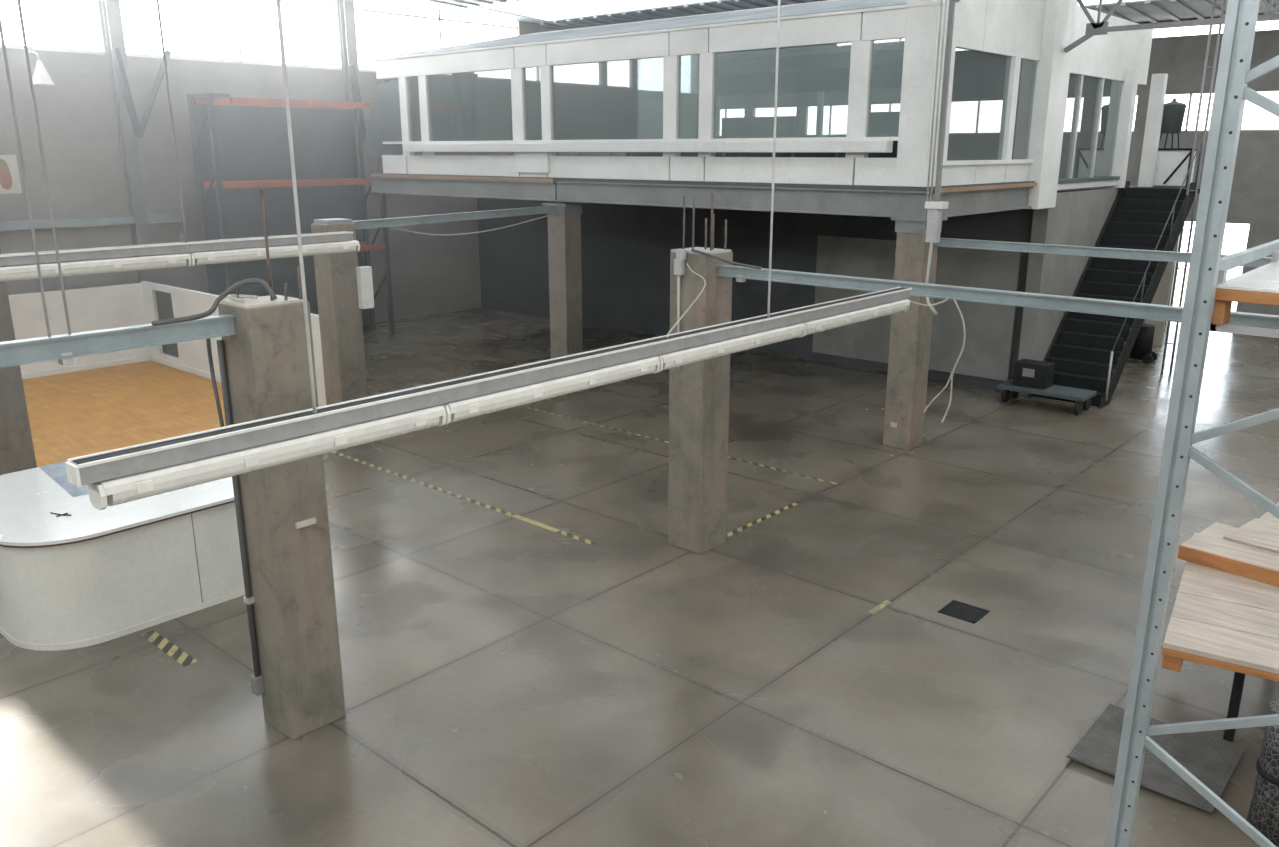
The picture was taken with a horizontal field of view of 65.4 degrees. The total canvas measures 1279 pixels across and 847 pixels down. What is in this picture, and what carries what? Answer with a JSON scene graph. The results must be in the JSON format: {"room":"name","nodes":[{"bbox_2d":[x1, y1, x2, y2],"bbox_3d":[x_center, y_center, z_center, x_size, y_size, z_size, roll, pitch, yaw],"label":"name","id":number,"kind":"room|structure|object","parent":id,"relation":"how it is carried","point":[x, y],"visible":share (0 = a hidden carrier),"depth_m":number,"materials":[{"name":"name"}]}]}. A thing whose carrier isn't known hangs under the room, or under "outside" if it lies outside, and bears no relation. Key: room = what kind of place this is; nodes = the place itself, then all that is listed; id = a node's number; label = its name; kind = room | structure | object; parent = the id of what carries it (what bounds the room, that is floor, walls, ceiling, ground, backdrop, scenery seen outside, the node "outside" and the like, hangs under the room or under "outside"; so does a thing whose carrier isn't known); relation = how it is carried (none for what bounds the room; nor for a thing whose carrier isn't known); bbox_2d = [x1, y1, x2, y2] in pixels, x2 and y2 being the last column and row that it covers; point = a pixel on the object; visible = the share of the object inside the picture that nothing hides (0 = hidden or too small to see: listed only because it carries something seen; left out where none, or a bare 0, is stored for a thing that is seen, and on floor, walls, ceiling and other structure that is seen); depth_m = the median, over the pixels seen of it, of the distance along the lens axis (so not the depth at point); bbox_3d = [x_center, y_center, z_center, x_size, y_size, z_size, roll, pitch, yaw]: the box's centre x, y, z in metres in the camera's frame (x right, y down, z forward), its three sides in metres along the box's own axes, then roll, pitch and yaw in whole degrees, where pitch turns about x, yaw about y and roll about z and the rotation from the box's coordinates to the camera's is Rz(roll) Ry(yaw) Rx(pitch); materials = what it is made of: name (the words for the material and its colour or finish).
{"room":"warehouse","nodes":[
{"label":"warehouse","id":0,"kind":"room"},
{"bbox_2d":[8,283,151,378],"bbox_3d":[-12.713,-1.301,17.611,0.130,1.600,8.000,13,20,40],"label":"wall","id":1,"kind":"structure","parent":0,"point":[115,306],"depth_m":19.48,"materials":[{"name":"white paint"}]},
{"bbox_2d":[0,231,359,281],"bbox_3d":[-4.285,-1.200,7.469,0.144,0.190,4.968,13,20,40],"label":"lighting trunking","id":2,"kind":"object","parent":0,"point":[13,259],"depth_m":7.95,"materials":[{"name":"metal"}]},
{"bbox_2d":[141,281,325,406],"bbox_3d":[-7.300,-1.442,18.048,7.410,1.640,0.120,13,20,40],"label":"wall","id":3,"kind":"structure","parent":0,"point":[161,301],"depth_m":19.19,"materials":[{"name":"white paint"}]},
{"bbox_2d":[0,48,696,322],"bbox_3d":[-9.532,-4.621,21.400,0.300,6.000,34.000,13,20,40],"label":"wall","id":4,"kind":"structure","parent":0,"point":[431,275],"depth_m":20.48,"materials":[{"name":"grey paint"}]},
{"bbox_2d":[0,155,21,193],"bbox_3d":[-11.845,-4.612,18.456,0.017,0.700,0.640,13,20,40],"label":"poster","id":5,"kind":"object","parent":4,"relation":"attached to","point":[10,183],"visible":1,"depth_m":18.57,"materials":[{"name":"paper"}]},
{"bbox_2d":[28,51,54,85],"bbox_3d":[-11.072,-6.542,18.338,0.652,0.605,0.400,13,20,40],"label":"wall lamp","id":6,"kind":"object","parent":4,"relation":"attached to","point":[41,77],"visible":0.93,"depth_m":18.20,"materials":[{"name":"white plastic"}]},
{"bbox_2d":[0,0,104,54],"bbox_3d":[-12.129,-8.117,17.320,0.140,2.900,4.950,13,20,40],"label":"window","id":7,"kind":"structure","parent":4,"relation":"in","point":[49,25],"depth_m":18.79,"materials":[{"name":"glass"}]},
{"bbox_2d":[0,213,185,230],"bbox_3d":[-11.590,-3.748,18.819,0.200,0.160,6.000,13,20,40],"label":"wall rail","id":8,"kind":"object","parent":4,"relation":"attached to","point":[156,218],"visible":0.92,"depth_m":19.49,"materials":[{"name":"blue metal"}]},
{"bbox_2d":[120,0,341,69],"bbox_3d":[-8.607,-9.164,21.140,0.140,2.900,4.850,13,20,40],"label":"window","id":9,"kind":"structure","parent":4,"relation":"in","point":[227,31],"depth_m":21.32,"materials":[{"name":"glass"}]},
{"bbox_2d":[95,0,689,69],"bbox_3d":[-9.532,-8.912,20.224,0.300,2.900,34.000,13,20,40],"label":"trim","id":10,"kind":"structure","parent":4,"relation":"attached to","point":[524,28],"depth_m":23.07,"materials":[{"name":"grey metal"}]},
{"bbox_2d":[354,0,517,71],"bbox_3d":[-5.035,-10.225,25.014,0.140,2.900,5.200,13,20,40],"label":"window","id":11,"kind":"structure","parent":4,"relation":"in","point":[384,28],"depth_m":24.55,"materials":[{"name":"glass"}]},
{"bbox_2d":[65,287,911,509],"bbox_3d":[0.070,-0.400,5.979,0.144,0.195,6.452,13,20,40],"label":"lighting trunking","id":12,"kind":"object","parent":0,"point":[125,461],"depth_m":4.69,"materials":[{"name":"metal"}]},
{"bbox_2d":[667,263,705,337],"bbox_3d":[0.415,-1.026,8.057,0.212,0.092,4.107,1,15,4],"label":"cable","id":13,"kind":"object","parent":12,"relation":"attached to","point":[681,317],"visible":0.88,"depth_m":7.81,"materials":[{"name":"white plastic"}]},
{"bbox_2d":[0,308,1278,846],"bbox_3d":[1.602,0.977,12.667,30.100,0.220,34.600,13,20,40],"label":"floor","id":14,"kind":"structure","parent":0,"point":[508,681],"depth_m":8.89,"materials":[{"name":"concrete"}]},
{"bbox_2d":[0,250,36,474],"bbox_3d":[-7.621,-0.529,11.767,0.460,3.200,0.460,13,20,40],"label":"concrete column","id":15,"kind":"structure","parent":14,"relation":"on","point":[17,453],"depth_m":11.78,"materials":[{"name":"grey concrete"}]},
{"bbox_2d":[0,461,244,650],"bbox_3d":[-5.559,1.051,10.108,3.305,1.030,2.335,13,20,40],"label":"counter","id":16,"kind":"object","parent":14,"relation":"on","point":[90,576],"depth_m":8.94,"materials":[{"name":"white laminate"}]},
{"bbox_2d":[50,512,70,516],"bbox_3d":[-5.219,0.817,8.991,0.206,0.010,0.110,13,20,40],"label":"scrap","id":17,"kind":"object","parent":16,"relation":"on","point":[64,514],"visible":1,"depth_m":8.97,"materials":[{"name":"metal"}]},
{"bbox_2d":[0,467,233,545],"bbox_3d":[-5.223,0.647,9.691,2.400,0.030,2.330,13,20,40],"label":"countertop","id":18,"kind":"structure","parent":16,"relation":"on","point":[28,497],"depth_m":9.13,"materials":[{"name":"white laminate"}]},
{"bbox_2d":[101,0,171,282],"bbox_3d":[-9.822,-5.384,20.131,1.119,8.143,0.414,-9,18,-29],"label":"stanchion","id":19,"kind":"object","parent":14,"relation":"on","point":[129,129],"visible":0.73,"depth_m":19.76,"materials":[{"name":"grey paint"}]},
{"bbox_2d":[141,630,196,665],"bbox_3d":[-4.125,1.962,8.726,0.860,0.002,0.120,13,20,40],"label":"tape","id":20,"kind":"object","parent":14,"relation":"on","point":[155,638],"visible":1,"depth_m":8.71,"materials":[{"name":"yellow plastic"}]},
{"bbox_2d":[218,190,345,739],"bbox_3d":[-2.555,0.356,7.116,0.445,3.950,0.450,13,20,40],"label":"concrete column","id":21,"kind":"structure","parent":14,"relation":"on","point":[285,510],"depth_m":7.08,"materials":[{"name":"grey concrete"}]},
{"bbox_2d":[0,314,236,367],"bbox_3d":[-6.062,0.346,3.076,0.090,0.172,10.040,13,20,40],"label":"tie beam","id":22,"kind":"structure","parent":21,"relation":"attached to","point":[62,348],"depth_m":6.08,"materials":[{"name":"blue metal"}]},
{"bbox_2d":[151,278,276,325],"bbox_3d":[-2.817,-0.809,6.551,0.806,0.231,0.226,-13,20,-40],"label":"cable","id":23,"kind":"object","parent":22,"relation":"on","point":[263,283],"visible":1,"depth_m":6.64,"materials":[{"name":"grey plastic"}]},
{"bbox_2d":[206,338,223,426],"bbox_3d":[-2.900,-0.283,6.842,0.183,0.931,0.050,13,20,40],"label":"cable","id":24,"kind":"object","parent":22,"relation":"hanging from","point":[208,342],"visible":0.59,"depth_m":6.88,"materials":[{"name":"grey plastic"}]},
{"bbox_2d":[216,340,264,695],"bbox_3d":[-2.870,0.731,7.152,0.080,2.690,0.065,13,20,40],"label":"conduit","id":25,"kind":"object","parent":21,"relation":"attached to","point":[257,682],"visible":0.92,"depth_m":7.20,"materials":[{"name":"grey paint"}]},
{"bbox_2d":[227,294,256,302],"bbox_3d":[-2.704,-0.853,6.740,0.160,0.046,0.213,2,15,8],"label":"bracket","id":26,"kind":"object","parent":21,"relation":"on","point":[230,296],"visible":1,"depth_m":6.76,"materials":[{"name":"white metal"}]},
{"bbox_2d":[187,93,394,333],"bbox_3d":[-7.459,-4.365,21.827,0.940,5.280,3.930,13,20,40],"label":"rack","id":27,"kind":"object","parent":14,"relation":"on","point":[240,151],"visible":0.7,"depth_m":21.69,"materials":[{"name":"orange metal"}]},
{"bbox_2d":[311,218,373,404],"bbox_3d":[-4.430,-1.464,15.139,0.580,3.220,0.610,13,20,40],"label":"concrete column","id":28,"kind":"structure","parent":14,"relation":"on","point":[344,288],"depth_m":14.93,"materials":[{"name":"grey concrete"}]},
{"bbox_2d":[352,205,557,229],"bbox_3d":[-2.954,-3.450,16.619,0.100,0.175,4.579,12,19,37],"label":"tie beam","id":29,"kind":"structure","parent":28,"relation":"attached to","point":[438,218],"depth_m":16.39,"materials":[{"name":"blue metal"}]},
{"bbox_2d":[389,213,555,235],"bbox_3d":[-2.719,-3.363,16.953,0.031,0.259,3.758,12,19,37],"label":"cable","id":30,"kind":"object","parent":29,"relation":"hanging from","point":[553,213],"visible":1,"depth_m":16.75,"materials":[{"name":"grey plastic"}]},
{"bbox_2d":[339,0,389,324],"bbox_3d":[-6.340,-6.280,23.945,1.119,7.854,0.414,-9,18,-29],"label":"stanchion","id":31,"kind":"object","parent":14,"relation":"on","point":[347,11],"visible":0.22,"depth_m":23.14,"materials":[{"name":"grey paint"}]},
{"bbox_2d":[330,451,515,515],"bbox_3d":[-3.018,0.740,13.184,4.050,0.002,0.080,13,20,40],"label":"tape","id":32,"kind":"object","parent":14,"relation":"on","point":[333,452],"visible":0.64,"depth_m":12.96,"materials":[{"name":"yellow plastic"}]},
{"bbox_2d":[511,515,559,531],"bbox_3d":[-1.217,1.164,11.640,0.770,0.002,0.080,13,20,40],"label":"tape","id":33,"kind":"object","parent":14,"relation":"on","point":[514,516],"visible":1,"depth_m":11.63,"materials":[{"name":"yellow plastic"}]},
{"bbox_2d":[542,202,585,358],"bbox_3d":[-1.405,-2.521,18.921,0.620,3.260,0.520,13,20,40],"label":"concrete column","id":34,"kind":"structure","parent":14,"relation":"on","point":[564,227],"depth_m":18.70,"materials":[{"name":"grey paint"}]},
{"bbox_2d":[556,530,595,544],"bbox_3d":[-0.720,1.280,11.214,0.560,0.002,0.080,13,20,40],"label":"tape","id":35,"kind":"object","parent":14,"relation":"on","point":[560,531],"visible":1,"depth_m":11.21,"materials":[{"name":"yellow plastic"}]},
{"bbox_2d":[526,407,668,442],"bbox_3d":[-0.535,0.052,15.695,3.700,0.002,0.050,13,20,40],"label":"tape","id":36,"kind":"object","parent":14,"relation":"on","point":[526,407],"visible":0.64,"depth_m":15.77,"materials":[{"name":"plastic"}]},
{"bbox_2d":[668,194,732,553],"bbox_3d":[0.636,-0.495,10.545,0.460,3.780,0.460,13,20,40],"label":"concrete column","id":37,"kind":"structure","parent":14,"relation":"on","point":[698,391],"depth_m":10.48,"materials":[{"name":"concrete"}]},
{"bbox_2d":[674,249,685,369],"bbox_3d":[0.411,-1.160,10.210,0.120,1.240,0.060,13,20,40],"label":"junction box","id":38,"kind":"object","parent":37,"relation":"attached to","point":[679,262],"visible":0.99,"depth_m":10.08,"materials":[{"name":"metal"}]},
{"bbox_2d":[716,264,1278,327],"bbox_3d":[6.050,-0.301,5.606,14.050,0.148,0.100,13,20,40],"label":"tie beam","id":39,"kind":"structure","parent":37,"relation":"attached to","point":[1158,312],"depth_m":8.24,"materials":[{"name":"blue metal"}]},
{"bbox_2d":[691,249,761,268],"bbox_3d":[0.850,-1.623,9.827,0.736,0.173,0.061,7,17,23],"label":"cable","id":40,"kind":"object","parent":39,"relation":"on","point":[692,250],"visible":1,"depth_m":9.83,"materials":[{"name":"grey plastic"}]},
{"bbox_2d":[909,297,948,305],"bbox_3d":[2.421,-1.025,8.396,0.462,0.077,0.032,-6,17,-21],"label":"cable","id":41,"kind":"object","parent":39,"relation":"attached to","point":[947,298],"visible":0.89,"depth_m":8.40,"materials":[{"name":"white plastic"}]},
{"bbox_2d":[941,300,965,422],"bbox_3d":[2.703,-0.518,8.545,0.022,1.087,0.160,-14,21,-42],"label":"hanging cable","id":42,"kind":"object","parent":39,"relation":"hanging from","point":[957,306],"visible":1,"depth_m":8.51,"materials":[{"name":"white plastic"}]},
{"bbox_2d":[924,371,951,411],"bbox_3d":[2.616,-0.275,8.723,0.243,0.405,0.022,14,21,42],"label":"cable","id":43,"kind":"object","parent":42,"relation":"hanging from","point":[943,389],"visible":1,"depth_m":8.70,"materials":[{"name":"white plastic"}]},
{"bbox_2d":[726,503,797,537],"bbox_3d":[1.436,1.133,11.752,0.070,0.002,1.500,13,20,40],"label":"tape","id":44,"kind":"object","parent":14,"relation":"on","point":[792,504],"visible":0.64,"depth_m":11.74,"materials":[{"name":"yellow plastic"}]},
{"bbox_2d":[728,457,842,485],"bbox_3d":[1.921,0.635,13.569,1.900,0.002,0.060,13,20,40],"label":"tape","id":45,"kind":"object","parent":14,"relation":"on","point":[728,457],"visible":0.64,"depth_m":13.51,"materials":[{"name":"plastic"}]},
{"bbox_2d":[868,600,890,613],"bbox_3d":[2.292,1.750,9.502,0.060,0.002,0.350,13,20,40],"label":"tape","id":46,"kind":"object","parent":14,"relation":"on","point":[885,603],"visible":1,"depth_m":9.49,"materials":[{"name":"yellow plastic"}]},
{"bbox_2d":[883,217,947,449],"bbox_3d":[3.902,-1.286,14.338,0.580,3.300,0.550,13,20,40],"label":"concrete column","id":47,"kind":"structure","parent":14,"relation":"on","point":[910,332],"depth_m":14.23,"materials":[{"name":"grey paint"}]},
{"bbox_2d":[368,173,1119,218],"bbox_3d":[1.682,-4.938,20.629,13.335,0.420,8.080,13,20,40],"label":"platform","id":48,"kind":"object","parent":47,"relation":"on","point":[857,200],"visible":0.73,"depth_m":15.88,"materials":[{"name":"grey paint"}]},
{"bbox_2d":[556,152,633,155],"bbox_3d":[-1.015,-6.263,22.532,1.800,1.130,0.800,13,20,40],"label":"office desk","id":49,"kind":"object","parent":48,"relation":"on","point":[557,153],"visible":0.05,"depth_m":22.83,"materials":[{"name":"grey paint"}]},
{"bbox_2d":[716,116,796,156],"bbox_3d":[2.181,-5.583,20.048,1.800,1.130,0.800,13,20,40],"label":"office desk","id":50,"kind":"object","parent":48,"relation":"on","point":[738,127],"visible":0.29,"depth_m":20.07,"materials":[{"name":"grey paint"}]},
{"bbox_2d":[365,0,1167,208],"bbox_3d":[2.092,-6.566,20.533,13.740,3.650,9.430,13,20,40],"label":"upstairs office","id":51,"kind":"object","parent":48,"relation":"on","point":[1021,107],"visible":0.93,"depth_m":16.79,"materials":[{"name":"white paint"}]},
{"bbox_2d":[834,111,899,157],"bbox_3d":[4.340,-4.792,17.164,1.800,1.130,0.800,13,20,40],"label":"office desk","id":52,"kind":"object","parent":48,"relation":"on","point":[882,124],"visible":0.2,"depth_m":17.45,"materials":[{"name":"grey paint"}]},
{"bbox_2d":[933,238,1271,267],"bbox_3d":[9.407,-1.289,9.358,14.190,0.115,0.100,13,20,40],"label":"tie beam","id":53,"kind":"structure","parent":47,"relation":"attached to","point":[1136,254],"depth_m":12.62,"materials":[{"name":"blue metal"}]},
{"bbox_2d":[938,600,989,623],"bbox_3d":[3.059,1.773,9.404,0.360,0.008,0.340,13,20,40],"label":"floor drain","id":54,"kind":"object","parent":14,"relation":"on","point":[956,609],"visible":1,"depth_m":9.40,"materials":[{"name":"metal"}]},
{"bbox_2d":[997,379,1096,414],"bbox_3d":[6.895,-0.453,16.933,1.440,0.318,0.650,13,20,40],"label":"trolley","id":55,"kind":"object","parent":14,"relation":"on","point":[1082,397],"visible":0.97,"depth_m":16.70,"materials":[{"name":"grey metal"}]},
{"bbox_2d":[1012,359,1054,388],"bbox_3d":[6.727,-0.847,17.012,0.550,0.400,0.405,13,20,40],"label":"crate","id":56,"kind":"object","parent":55,"relation":"on","point":[1037,374],"visible":1,"depth_m":16.87,"materials":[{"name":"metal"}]},
{"bbox_2d":[1066,703,1124,775],"bbox_3d":[3.459,2.323,7.308,0.333,0.056,0.961,13,20,40],"label":"plate","id":57,"kind":"object","parent":14,"relation":"on","point":[1098,747],"depth_m":7.23,"materials":[{"name":"metal"}]},
{"bbox_2d":[1028,139,1202,408],"bbox_3d":[9.303,-3.052,18.684,1.320,4.409,5.900,13,20,40],"label":"staircase","id":58,"kind":"structure","parent":14,"relation":"on","point":[1085,349],"depth_m":18.11,"materials":[{"name":"black metal"}]},
{"bbox_2d":[1154,148,1199,187],"bbox_3d":[10.563,-5.076,19.770,0.780,0.740,0.500,13,20,40],"label":"window","id":59,"kind":"structure","parent":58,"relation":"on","point":[1172,164],"depth_m":19.57,"materials":[{"name":"glass"}]},
{"bbox_2d":[1159,98,1186,147],"bbox_3d":[10.486,-5.919,19.652,0.470,0.952,0.470,13,20,40],"label":"water tank","id":60,"kind":"object","parent":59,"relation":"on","point":[1173,111],"visible":0.8,"depth_m":19.48,"materials":[{"name":"metal"}]},
{"bbox_2d":[1118,324,1157,363],"bbox_3d":[10.275,-1.660,20.528,0.700,0.750,0.400,13,20,40],"label":"hand truck","id":61,"kind":"object","parent":14,"relation":"on","point":[1142,347],"visible":0.89,"depth_m":20.32,"materials":[{"name":"metal"}]},
{"bbox_2d":[1145,262,1173,345],"bbox_3d":[11.454,-2.688,22.010,0.400,1.950,0.050,13,20,40],"label":"panel","id":62,"kind":"object","parent":14,"relation":"on","point":[1161,297],"visible":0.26,"depth_m":21.93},
{"bbox_2d":[1140,748,1214,812],"bbox_3d":[3.677,2.457,6.819,0.531,0.056,0.492,13,20,40],"label":"plate","id":63,"kind":"object","parent":14,"relation":"on","point":[1156,776],"depth_m":6.76,"materials":[{"name":"metal"}]},
{"bbox_2d":[1105,0,1278,846],"bbox_3d":[4.909,-0.650,6.154,1.620,6.400,5.370,13,20,40],"label":"rack","id":64,"kind":"object","parent":14,"relation":"on","point":[1207,268],"visible":0.98,"depth_m":4.77,"materials":[{"name":"metal"}]},
{"bbox_2d":[1212,261,1278,324],"bbox_3d":[4.012,-0.675,5.132,1.380,0.190,2.405,13,20,40],"label":"pallet","id":65,"kind":"object","parent":64,"relation":"on","point":[1260,285],"visible":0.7,"depth_m":4.70,"materials":[{"name":"brown wood"}]},
{"bbox_2d":[1161,0,1224,374],"bbox_3d":[10.247,-4.561,18.412,0.194,7.465,0.044,13,20,40],"label":"upright","id":66,"kind":"object","parent":14,"relation":"on","point":[1214,1],"visible":0.87,"depth_m":18.34,"materials":[{"name":"grey paint"}]},
{"bbox_2d":[1148,732,1244,796],"bbox_3d":[3.893,2.386,7.078,0.566,0.056,0.744,13,20,40],"label":"plate","id":67,"kind":"object","parent":14,"relation":"on","point":[1210,763],"depth_m":7.09,"materials":[{"name":"metal"}]},
{"bbox_2d":[1223,672,1245,741],"bbox_3d":[5.307,1.955,7.472,1.220,0.680,1.610,13,20,40],"label":"work table","id":68,"kind":"object","parent":14,"relation":"on","point":[1238,681],"visible":0.26,"depth_m":7.27,"materials":[{"name":"metal"}]},
{"bbox_2d":[1161,532,1278,681],"bbox_3d":[5.133,1.488,7.510,1.900,0.200,2.492,10,18,31],"label":"wooden shelf","id":69,"kind":"object","parent":68,"relation":"on","point":[1219,619],"visible":0.77,"depth_m":7.24,"materials":[{"name":"beige wood"}]},
{"bbox_2d":[1177,522,1278,586],"bbox_3d":[5.471,1.197,7.966,0.822,0.120,1.900,-13,20,-40],"label":"board","id":70,"kind":"object","parent":69,"relation":"on","point":[1208,548],"visible":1,"depth_m":8.22,"materials":[{"name":"beige wood"}]},
{"bbox_2d":[1223,518,1278,553],"bbox_3d":[5.826,1.099,8.056,0.700,0.022,1.800,-12,20,-38],"label":"sheet","id":71,"kind":"object","parent":70,"relation":"on","point":[1258,533],"visible":1,"depth_m":8.53,"materials":[{"name":"beige wood"}]},
{"bbox_2d":[1247,699,1278,846],"bbox_3d":[4.052,2.190,6.230,0.337,0.883,0.340,13,20,40],"label":"roll","id":72,"kind":"object","parent":14,"relation":"on","point":[1263,815],"visible":0.9,"depth_m":6.20,"materials":[{"name":"metal"}]},
{"bbox_2d":[1259,502,1278,523],"bbox_3d":[7.437,1.262,10.417,1.600,0.460,1.504,-14,21,-42],"label":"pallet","id":73,"kind":"object","parent":14,"relation":"on","point":[1267,516],"visible":0.02,"depth_m":10.53,"materials":[{"name":"beige wood"}]},
{"bbox_2d":[477,191,1033,387],"bbox_3d":[1.376,-3.652,22.291,15.200,3.660,0.200,13,20,40],"label":"wall","id":74,"kind":"structure","parent":0,"point":[626,249],"depth_m":22.96,"materials":[{"name":"grey paint"}]},
{"bbox_2d":[812,235,895,362],"bbox_3d":[4.365,-2.451,19.669,2.050,2.370,0.080,13,20,40],"label":"wall panel","id":75,"kind":"object","parent":74,"relation":"attached to","point":[869,340],"visible":0.5,"depth_m":19.70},
{"bbox_2d":[928,247,1021,380],"bbox_3d":[5.953,-2.078,18.307,1.900,2.370,0.080,13,20,40],"label":"wall panel","id":76,"kind":"object","parent":74,"relation":"attached to","point":[987,352],"visible":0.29,"depth_m":18.14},
{"bbox_2d":[413,0,1278,55],"bbox_3d":[1.602,-6.946,10.495,30.100,2.093,34.600,13,20,40],"label":"ceiling","id":77,"kind":"structure","parent":0,"point":[1142,11],"depth_m":23.40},
{"bbox_2d":[0,16,50,336],"bbox_3d":[-3.470,-3.102,5.153,0.014,5.399,0.016,13,20,40],"label":"wire","id":78,"kind":"object","parent":77,"relation":"hanging from","point":[1,29],"visible":1,"depth_m":5.62,"materials":[{"name":"grey metal"}]},
{"bbox_2d":[17,0,70,334],"bbox_3d":[-3.397,-3.120,5.233,0.014,5.393,0.016,13,20,40],"label":"wire","id":79,"kind":"object","parent":77,"relation":"hanging from","point":[18,1],"visible":1,"depth_m":5.68,"materials":[{"name":"grey metal"}]},
{"bbox_2d":[156,0,186,242],"bbox_3d":[-3.682,-3.854,7.445,0.016,4.978,0.018,13,20,40],"label":"wire","id":80,"kind":"object","parent":77,"relation":"hanging from","point":[158,6],"visible":1,"depth_m":7.84,"materials":[{"name":"grey metal"}]},
{"bbox_2d":[276,0,316,412],"bbox_3d":[-1.415,-2.658,3.629,0.016,5.429,0.018,13,20,40],"label":"wire","id":81,"kind":"object","parent":77,"relation":"hanging from","point":[278,3],"visible":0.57,"depth_m":4.10,"materials":[{"name":"grey metal"}]},
{"bbox_2d":[454,6,547,23],"bbox_3d":[1.336,-6.908,10.196,30.100,1.778,29.600,13,20,40],"label":"skylight","id":82,"kind":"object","parent":77,"relation":"attached to","point":[480,10],"depth_m":25.98,"materials":[{"name":"glass"}]},
{"bbox_2d":[480,0,713,20],"bbox_3d":[7.325,-8.152,16.682,28.500,0.183,2.600,13,20,40],"label":"window","id":83,"kind":"structure","parent":82,"relation":"attached to","point":[547,10],"depth_m":24.64,"materials":[{"name":"glass"}]},
{"bbox_2d":[767,0,780,316],"bbox_3d":[0.884,-3.250,6.147,0.014,5.239,0.016,13,20,40],"label":"wire","id":84,"kind":"object","parent":77,"relation":"hanging from","point":[779,1],"visible":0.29,"depth_m":6.55,"materials":[{"name":"grey metal"}]},
{"bbox_2d":[920,0,959,314],"bbox_3d":[4.071,-4.256,12.445,0.896,5.823,0.371,13,20,40],"label":"post","id":85,"kind":"object","parent":77,"relation":"hanging from","point":[933,218],"visible":0.92,"depth_m":12.93,"materials":[{"name":"grey metal"}]},
{"bbox_2d":[1077,0,1139,5],"bbox_3d":[10.582,-8.860,20.284,28.500,0.150,2.000,13,20,40],"label":"window","id":86,"kind":"structure","parent":77,"relation":"attached to","point":[1086,2],"depth_m":21.72,"materials":[{"name":"glass"}]},
{"bbox_2d":[1064,0,1278,52],"bbox_3d":[11.933,-5.598,11.052,14.100,1.975,0.080,13,20,40],"label":"roof truss","id":87,"kind":"object","parent":77,"relation":"attached to","point":[1092,28],"visible":1,"depth_m":15.11,"materials":[{"name":"white metal"}]},
{"bbox_2d":[696,14,1278,324],"bbox_3d":[12.999,-6.018,24.038,29.500,7.300,0.300,13,20,40],"label":"wall","id":88,"kind":"structure","parent":0,"point":[1254,196],"depth_m":23.27,"materials":[{"name":"grey paint"}]},
{"bbox_2d":[720,109,743,135],"bbox_3d":[2.810,-9.749,32.355,1.600,0.860,0.080,13,20,40],"label":"window","id":89,"kind":"structure","parent":88,"relation":"in","point":[724,113],"depth_m":32.20,"materials":[{"name":"glass"}]},
{"bbox_2d":[756,107,796,116],"bbox_3d":[4.267,-9.406,31.105,1.600,0.860,0.080,13,20,40],"label":"window","id":90,"kind":"structure","parent":88,"relation":"in","point":[784,111],"depth_m":31.02,"materials":[{"name":"glass"}]},
{"bbox_2d":[806,105,847,135],"bbox_3d":[5.724,-9.064,29.856,1.600,0.860,0.080,13,20,40],"label":"window","id":91,"kind":"structure","parent":88,"relation":"in","point":[834,117],"depth_m":29.85,"materials":[{"name":"glass"}]},
{"bbox_2d":[871,104,899,111],"bbox_3d":[7.181,-8.721,28.606,1.600,0.860,0.080,13,20,40],"label":"window","id":92,"kind":"structure","parent":88,"relation":"in","point":[875,107],"depth_m":28.63,"materials":[{"name":"glass"}]},
{"bbox_2d":[1132,96,1137,132],"bbox_3d":[11.553,-7.694,24.856,1.600,0.860,0.080,13,20,40],"label":"window","id":93,"kind":"structure","parent":88,"relation":"in","point":[1136,96],"depth_m":24.39,"materials":[{"name":"glass"}]},
{"bbox_2d":[1164,93,1213,131],"bbox_3d":[13.010,-7.351,23.607,1.600,0.860,0.080,13,20,40],"label":"window","id":94,"kind":"structure","parent":88,"relation":"in","point":[1191,101],"depth_m":23.54,"materials":[{"name":"glass"}]},
{"bbox_2d":[1165,218,1253,325],"bbox_3d":[13.624,-3.564,23.918,1.610,2.630,0.050,13,20,40],"label":"door","id":95,"kind":"structure","parent":88,"relation":"in","point":[1251,223],"depth_m":23.39,"materials":[{"name":"grey paint"}]},
{"bbox_2d":[1152,20,1278,37],"bbox_3d":[17.350,-8.099,19.413,17.800,0.200,0.040,13,20,40],"label":"window","id":96,"kind":"structure","parent":88,"relation":"in","point":[1264,25],"depth_m":23.15,"materials":[{"name":"glass"}]},
{"bbox_2d":[1241,91,1278,130],"bbox_3d":[14.467,-7.009,22.357,1.600,0.860,0.080,13,20,40],"label":"window","id":97,"kind":"structure","parent":88,"relation":"in","point":[1255,118],"depth_m":22.69,"materials":[{"name":"glass"}]},
{"bbox_2d":[1018,186,1134,395],"bbox_3d":[8.461,-2.687,19.075,0.250,3.500,5.000,13,20,40],"label":"wall","id":98,"kind":"structure","parent":0,"point":[1078,217],"depth_m":17.65,"materials":[{"name":"grey paint"}]},
{"label":"outside","id":99,"kind":"structure","parent":0,"visible":0},
{"bbox_2d":[1170,264,1242,324],"bbox_3d":[19.623,-3.626,29.686,18.000,0.200,15.700,13,20,40],"label":"floor","id":100,"kind":"structure","parent":99,"point":[1234,272],"depth_m":33.49,"materials":[{"name":"white"}]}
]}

